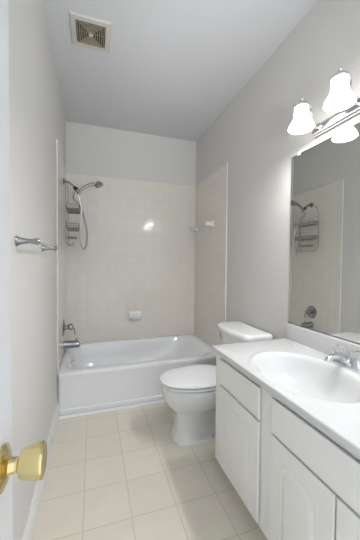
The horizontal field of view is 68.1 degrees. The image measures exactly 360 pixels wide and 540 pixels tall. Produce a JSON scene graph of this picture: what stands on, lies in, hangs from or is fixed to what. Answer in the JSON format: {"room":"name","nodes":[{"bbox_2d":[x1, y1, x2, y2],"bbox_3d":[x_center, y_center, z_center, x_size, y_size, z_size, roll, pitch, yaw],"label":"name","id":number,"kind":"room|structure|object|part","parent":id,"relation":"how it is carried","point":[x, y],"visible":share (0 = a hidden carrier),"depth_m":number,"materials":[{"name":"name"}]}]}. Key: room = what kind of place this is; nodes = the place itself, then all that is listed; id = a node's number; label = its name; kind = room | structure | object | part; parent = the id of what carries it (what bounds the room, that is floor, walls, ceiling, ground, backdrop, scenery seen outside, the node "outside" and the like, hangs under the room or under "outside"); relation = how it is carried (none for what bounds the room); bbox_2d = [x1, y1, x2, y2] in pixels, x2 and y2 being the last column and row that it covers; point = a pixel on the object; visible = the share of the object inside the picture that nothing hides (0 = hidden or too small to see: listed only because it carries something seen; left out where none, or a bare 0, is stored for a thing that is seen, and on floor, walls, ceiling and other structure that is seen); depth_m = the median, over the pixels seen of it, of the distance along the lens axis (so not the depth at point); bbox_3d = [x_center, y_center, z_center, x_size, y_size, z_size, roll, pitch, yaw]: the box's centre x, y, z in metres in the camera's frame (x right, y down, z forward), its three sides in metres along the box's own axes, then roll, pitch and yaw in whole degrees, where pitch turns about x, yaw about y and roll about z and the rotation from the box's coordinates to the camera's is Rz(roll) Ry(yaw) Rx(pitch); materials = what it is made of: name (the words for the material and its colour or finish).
{"room":"bathroom","nodes":[
{"label":"bathroom","id":0,"kind":"room"},
{"bbox_2d":[8,0,66,539],"bbox_3d":[-0.753,-0.174,1.266,0.110,2.795,3.484,0,2,-18],"label":"wall","id":1,"kind":"structure","parent":0,"point":[37,122],"depth_m":1.35,"materials":[{"name":"white paint"}]},
{"bbox_2d":[0,0,46,539],"bbox_3d":[-0.164,0.233,0.116,0.096,2.028,0.742,0,2,-18],"label":"door","id":2,"kind":"structure","parent":1,"relation":"in","point":[30,465],"depth_m":0.42,"materials":[{"name":"white paint"}]},
{"bbox_3d":[-0.242,0.299,0.411,0.061,0.066,0.066,0,2,-18],"label":"knob","id":3,"kind":"part","parent":2,"relation":"part of","materials":[{"name":"gold metal"}]},
{"bbox_2d":[14,235,57,251],"bbox_3d":[-0.666,-0.118,1.281,0.083,0.042,0.587,0,2,-18],"label":"towel rail","id":4,"kind":"object","parent":1,"relation":"attached to","point":[18,240],"visible":1,"depth_m":1.02,"materials":[{"name":"grey metal"}]},
{"bbox_3d":[-0.582,-0.110,1.022,0.083,0.042,0.042,0,2,-18],"label":"post","id":5,"kind":"part","parent":4,"relation":"part of","materials":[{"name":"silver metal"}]},
{"bbox_3d":[-0.641,-0.118,1.289,0.011,0.011,0.545,0,2,-18],"label":"rail","id":6,"kind":"part","parent":4,"relation":"part of","materials":[{"name":"silver metal"}]},
{"bbox_3d":[-0.751,-0.126,1.540,0.083,0.042,0.042,0,2,-18],"label":"post","id":7,"kind":"part","parent":4,"relation":"part of","materials":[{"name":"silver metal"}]},
{"bbox_2d":[22,401,58,539],"bbox_3d":[-0.586,1.172,0.927,0.014,0.125,2.662,0,2,-18],"label":"baseboard","id":8,"kind":"structure","parent":1,"relation":"attached to","point":[34,508],"depth_m":1.36,"materials":[{"name":"white paint"}]},
{"bbox_3d":[-0.997,0.076,2.171,0.010,2.244,0.018,0,2,-18],"label":"edge trim","id":9,"kind":"part","parent":1,"relation":"part of","materials":[{"name":"white"}]},
{"bbox_2d":[62,319,74,335],"bbox_3d":[-1.079,0.556,2.600,0.108,0.168,0.168,0,2,-18],"label":"shower valve","id":10,"kind":"object","parent":1,"relation":"attached to","point":[70,326],"visible":1,"depth_m":2.57,"materials":[{"name":"grey metal"}]},
{"bbox_2d":[63,338,79,348],"bbox_3d":[-1.061,0.719,2.610,0.148,0.095,0.082,0,2,-18],"label":"tub spout","id":11,"kind":"object","parent":1,"relation":"attached to","point":[71,343],"visible":1,"depth_m":2.58,"materials":[{"name":"grey metal"}]},
{"bbox_2d":[63,178,102,249],"bbox_3d":[-0.960,-0.549,2.661,0.374,0.690,0.161,0,2,-18],"label":"shower fixture","id":12,"kind":"object","parent":1,"relation":"attached to","point":[98,184],"visible":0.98,"depth_m":2.64,"materials":[{"name":"grey metal"}]},
{"bbox_2d":[65,180,79,245],"bbox_3d":[-1.050,-0.556,2.619,0.122,0.638,0.320,0,2,-18],"label":"shower caddy","id":13,"kind":"object","parent":12,"relation":"hanging from","point":[70,210],"visible":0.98,"depth_m":2.54,"materials":[{"name":"silver metal"}]},
{"bbox_3d":[-1.090,-0.556,2.606,0.036,0.638,0.320,0,2,-18],"label":"hanger frame","id":14,"kind":"part","parent":13,"relation":"part of","materials":[{"name":"silver metal"}]},
{"bbox_2d":[66,236,76,238],"bbox_3d":[-1.063,-0.318,2.621,0.096,0.015,0.176,0,2,-18],"label":"soap shelf","id":15,"kind":"object","parent":13,"relation":"attached to","point":[68,237],"depth_m":2.55,"materials":[{"name":"silver metal"}]},
{"bbox_2d":[66,223,79,231],"bbox_3d":[-1.051,-0.418,2.623,0.122,0.045,0.317,0,2,-18],"label":"basket","id":16,"kind":"object","parent":13,"relation":"on","point":[75,229],"depth_m":2.54,"materials":[{"name":"silver metal"}]},
{"bbox_2d":[66,203,79,213],"bbox_3d":[-1.049,-0.600,2.618,0.122,0.045,0.317,0,2,-18],"label":"basket","id":17,"kind":"object","parent":13,"relation":"on","point":[70,210],"depth_m":2.57,"materials":[{"name":"silver metal"}]},
{"bbox_3d":[-0.925,-0.804,2.635,0.171,0.138,0.035,0,2,-13],"label":"handle","id":18,"kind":"part","parent":12,"relation":"part of","materials":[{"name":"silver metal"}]},
{"bbox_2d":[66,121,195,342],"bbox_3d":[-0.544,-0.224,3.215,1.724,2.795,0.109,0,2,-18],"label":"wall","id":19,"kind":"structure","parent":0,"point":[139,252],"depth_m":3.14,"materials":[{"name":"beige tile"}]},
{"bbox_3d":[-0.521,-1.060,3.146,1.524,0.006,0.009,0,2,-18],"label":"trim","id":20,"kind":"part","parent":19,"relation":"part of","materials":[{"name":"white"}]},
{"bbox_2d":[129,311,141,320],"bbox_3d":[-0.521,0.554,3.143,0.156,0.112,0.090,0,2,-18],"label":"soap dish","id":21,"kind":"object","parent":19,"relation":"attached to","point":[133,316],"visible":1,"depth_m":3.17,"materials":[{"name":"white ceramic"}]},
{"bbox_2d":[32,402,266,539],"bbox_3d":[-0.013,1.246,1.603,1.724,0.050,3.584,0,2,-18],"label":"floor","id":22,"kind":"structure","parent":0,"point":[121,474],"depth_m":1.51,"materials":[{"name":"tile"}]},
{"bbox_2d":[58,334,215,415],"bbox_3d":[-0.403,1.007,2.790,1.506,0.359,0.855,0,2,-18],"label":"bathtub","id":23,"kind":"object","parent":22,"relation":"on","point":[98,375],"visible":0.81,"depth_m":2.41,"materials":[{"name":"white ceramic"}]},
{"bbox_2d":[58,400,164,418],"bbox_3d":[-0.269,1.191,2.381,1.496,0.016,0.016,0,2,-18],"label":"trim","id":24,"kind":"structure","parent":23,"relation":"attached to","point":[159,401],"depth_m":2.27,"materials":[{"name":"white paint"}]},
{"bbox_2d":[159,321,272,445],"bbox_3d":[0.226,0.831,2.011,0.779,0.762,0.476,0,2,-18],"label":"toilet","id":25,"kind":"object","parent":22,"relation":"on","point":[189,391],"visible":0.65,"depth_m":1.86,"materials":[{"name":"white ceramic"}]},
{"bbox_3d":[0.114,0.774,1.955,0.532,0.022,0.378,0,2,-18],"label":"seat lid","id":26,"kind":"part","parent":25,"relation":"part of","materials":[{"name":"white plastic"}]},
{"bbox_3d":[0.113,0.800,1.956,0.523,0.014,0.372,0,2,-18],"label":"seat","id":27,"kind":"part","parent":25,"relation":"part of","materials":[{"name":"white plastic"}]},
{"bbox_3d":[0.215,1.014,1.996,0.725,0.397,0.372,0,2,-18],"label":"bowl","id":28,"kind":"part","parent":25,"relation":"part of","materials":[{"name":"white ceramic"}]},
{"bbox_3d":[0.474,0.659,2.087,0.239,0.337,0.448,0,2,-18],"label":"tank","id":29,"kind":"part","parent":25,"relation":"part of","materials":[{"name":"white ceramic"}]},
{"bbox_3d":[0.472,0.470,2.081,0.266,0.040,0.476,0,2,-18],"label":"tank lid","id":30,"kind":"part","parent":25,"relation":"part of","materials":[{"name":"white ceramic"}]},
{"bbox_2d":[215,354,359,539],"bbox_3d":[0.648,0.871,1.120,0.561,0.736,1.205,0,2,-18],"label":"vanity cabinet","id":31,"kind":"object","parent":22,"relation":"on","point":[295,481],"visible":0.98,"depth_m":1.02,"materials":[{"name":"white paint"}]},
{"bbox_3d":[0.280,0.891,1.353,0.006,0.333,0.255,0,2,-18],"label":"raised panel","id":32,"kind":"part","parent":31,"relation":"part of","materials":[{"name":"white paint"}]},
{"bbox_3d":[0.290,0.891,1.357,0.018,0.455,0.377,0,2,-18],"label":"door","id":33,"kind":"part","parent":31,"relation":"part of","materials":[{"name":"white paint"}]},
{"bbox_3d":[0.293,0.581,1.349,0.018,0.142,0.377,0,2,-18],"label":"drawer","id":34,"kind":"part","parent":31,"relation":"part of","materials":[{"name":"white paint"}]},
{"bbox_2d":[211,323,359,459],"bbox_3d":[0.651,0.486,1.111,0.566,0.231,1.232,0,2,-18],"label":"countertop","id":35,"kind":"structure","parent":31,"relation":"on","point":[293,369],"depth_m":1.31,"materials":[{"name":"stone"}]},
{"bbox_2d":[324,344,359,371],"bbox_3d":[0.763,0.422,1.279,0.168,0.088,0.170,0,2,-18],"label":"faucet","id":36,"kind":"object","parent":35,"relation":"on","point":[346,361],"visible":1,"depth_m":1.27,"materials":[{"name":"silver metal"}]},
{"bbox_3d":[0.751,0.421,1.275,0.142,0.044,0.031,0,2,-18],"label":"spout","id":37,"kind":"part","parent":36,"relation":"part of","materials":[{"name":"silver metal"}]},
{"bbox_3d":[0.797,0.400,1.345,0.054,0.036,0.054,-1,2,-41],"label":"acrylic knob","id":38,"kind":"part","parent":36,"relation":"part of","materials":[{"name":"white"}]},
{"bbox_3d":[0.813,0.455,1.297,0.062,0.021,0.170,0,2,-18],"label":"plate","id":39,"kind":"part","parent":36,"relation":"part of","materials":[{"name":"silver metal"}]},
{"bbox_3d":[0.830,0.402,1.245,0.054,0.036,0.054,-1,2,-41],"label":"acrylic knob","id":40,"kind":"part","parent":36,"relation":"part of","materials":[{"name":"white"}]},
{"bbox_3d":[0.830,0.435,1.246,0.044,0.030,0.044,0,2,-18],"label":"handle stem","id":41,"kind":"part","parent":36,"relation":"part of","materials":[{"name":"silver metal"}]},
{"bbox_3d":[0.412,0.902,0.950,0.006,0.333,0.181,0,2,-18],"label":"raised panel","id":42,"kind":"part","parent":31,"relation":"part of","materials":[{"name":"white paint"}]},
{"bbox_3d":[0.423,0.902,0.954,0.018,0.455,0.303,0,2,-18],"label":"door","id":43,"kind":"part","parent":31,"relation":"part of","materials":[{"name":"white paint"}]},
{"bbox_3d":[0.520,0.911,0.658,0.018,0.455,0.305,0,2,-18],"label":"door","id":44,"kind":"part","parent":31,"relation":"part of","materials":[{"name":"white paint"}]},
{"bbox_2d":[43,0,317,141],"bbox_3d":[0.010,-1.603,1.528,1.724,0.060,3.584,0,2,-18],"label":"ceiling","id":45,"kind":"structure","parent":0,"point":[170,68],"depth_m":1.99,"materials":[{"name":"white paint"}]},
{"bbox_2d":[69,11,111,52],"bbox_3d":[-0.596,-1.575,1.782,0.252,0.019,0.252,0,2,-18],"label":"ceiling vent","id":46,"kind":"object","parent":45,"relation":"in","point":[86,31],"visible":1,"depth_m":1.76,"materials":[{"name":"grey plastic"}]},
{"bbox_2d":[194,0,359,345],"bbox_3d":[0.781,-0.175,1.770,0.110,2.795,3.484,0,2,-18],"label":"wall","id":47,"kind":"structure","parent":0,"point":[243,159],"depth_m":2.05,"materials":[{"name":"white paint"}]},
{"bbox_2d":[190,220,213,231],"bbox_3d":[0.242,-0.507,3.108,0.084,0.080,0.530,0,2,-18],"label":"towel bar","id":48,"kind":"object","parent":47,"relation":"attached to","point":[211,223],"visible":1,"depth_m":2.91,"materials":[{"name":"white ceramic"}]},
{"bbox_3d":[0.172,-0.513,3.321,0.084,0.080,0.080,0,2,-18],"label":"post","id":49,"kind":"part","parent":48,"relation":"part of","materials":[{"name":"white ceramic"}]},
{"bbox_3d":[0.312,-0.501,2.894,0.084,0.080,0.080,0,2,-18],"label":"post","id":50,"kind":"part","parent":48,"relation":"part of","materials":[{"name":"white ceramic"}]},
{"bbox_3d":[0.450,0.027,2.618,0.010,2.142,0.016,0,2,-18],"label":"edge trim","id":51,"kind":"part","parent":47,"relation":"part of","materials":[{"name":"white"}]},
{"bbox_2d":[286,323,359,362],"bbox_3d":[0.910,0.421,1.195,0.021,0.101,1.232,0,2,-18],"label":"backsplash","id":52,"kind":"structure","parent":47,"relation":"attached to","point":[321,342],"depth_m":1.53,"materials":[{"name":"stone"}]},
{"bbox_2d":[288,122,359,344],"bbox_3d":[0.920,-0.183,1.181,0.012,1.106,1.232,0,2,-18],"label":"wall mirror","id":53,"kind":"object","parent":47,"relation":"attached to","point":[324,263],"visible":1,"depth_m":1.49,"materials":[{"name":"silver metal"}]},
{"bbox_2d":[288,66,359,137],"bbox_3d":[0.784,-0.851,1.246,0.230,0.175,0.608,0,2,-18],"label":"vanity light","id":54,"kind":"object","parent":47,"relation":"attached to","point":[341,98],"visible":1,"depth_m":1.34,"materials":[{"name":"white glass"}]},
{"bbox_3d":[0.663,-0.834,1.457,0.132,0.122,0.132,0,2,-18],"label":"lamp shade","id":55,"kind":"part","parent":54,"relation":"part of","materials":[{"name":"white glass"}]},
{"bbox_3d":[0.727,-0.857,1.477,0.136,0.134,0.032,0,2,-18],"label":"arm","id":56,"kind":"part","parent":54,"relation":"part of","materials":[{"name":"silver metal"}]},
{"bbox_3d":[0.737,-0.827,1.231,0.132,0.122,0.132,0,2,-18],"label":"lamp shade","id":57,"kind":"part","parent":54,"relation":"part of","materials":[{"name":"white glass"}]},
{"bbox_3d":[0.801,-0.851,1.251,0.136,0.134,0.032,0,2,-18],"label":"arm","id":58,"kind":"part","parent":54,"relation":"part of","materials":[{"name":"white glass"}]}
]}

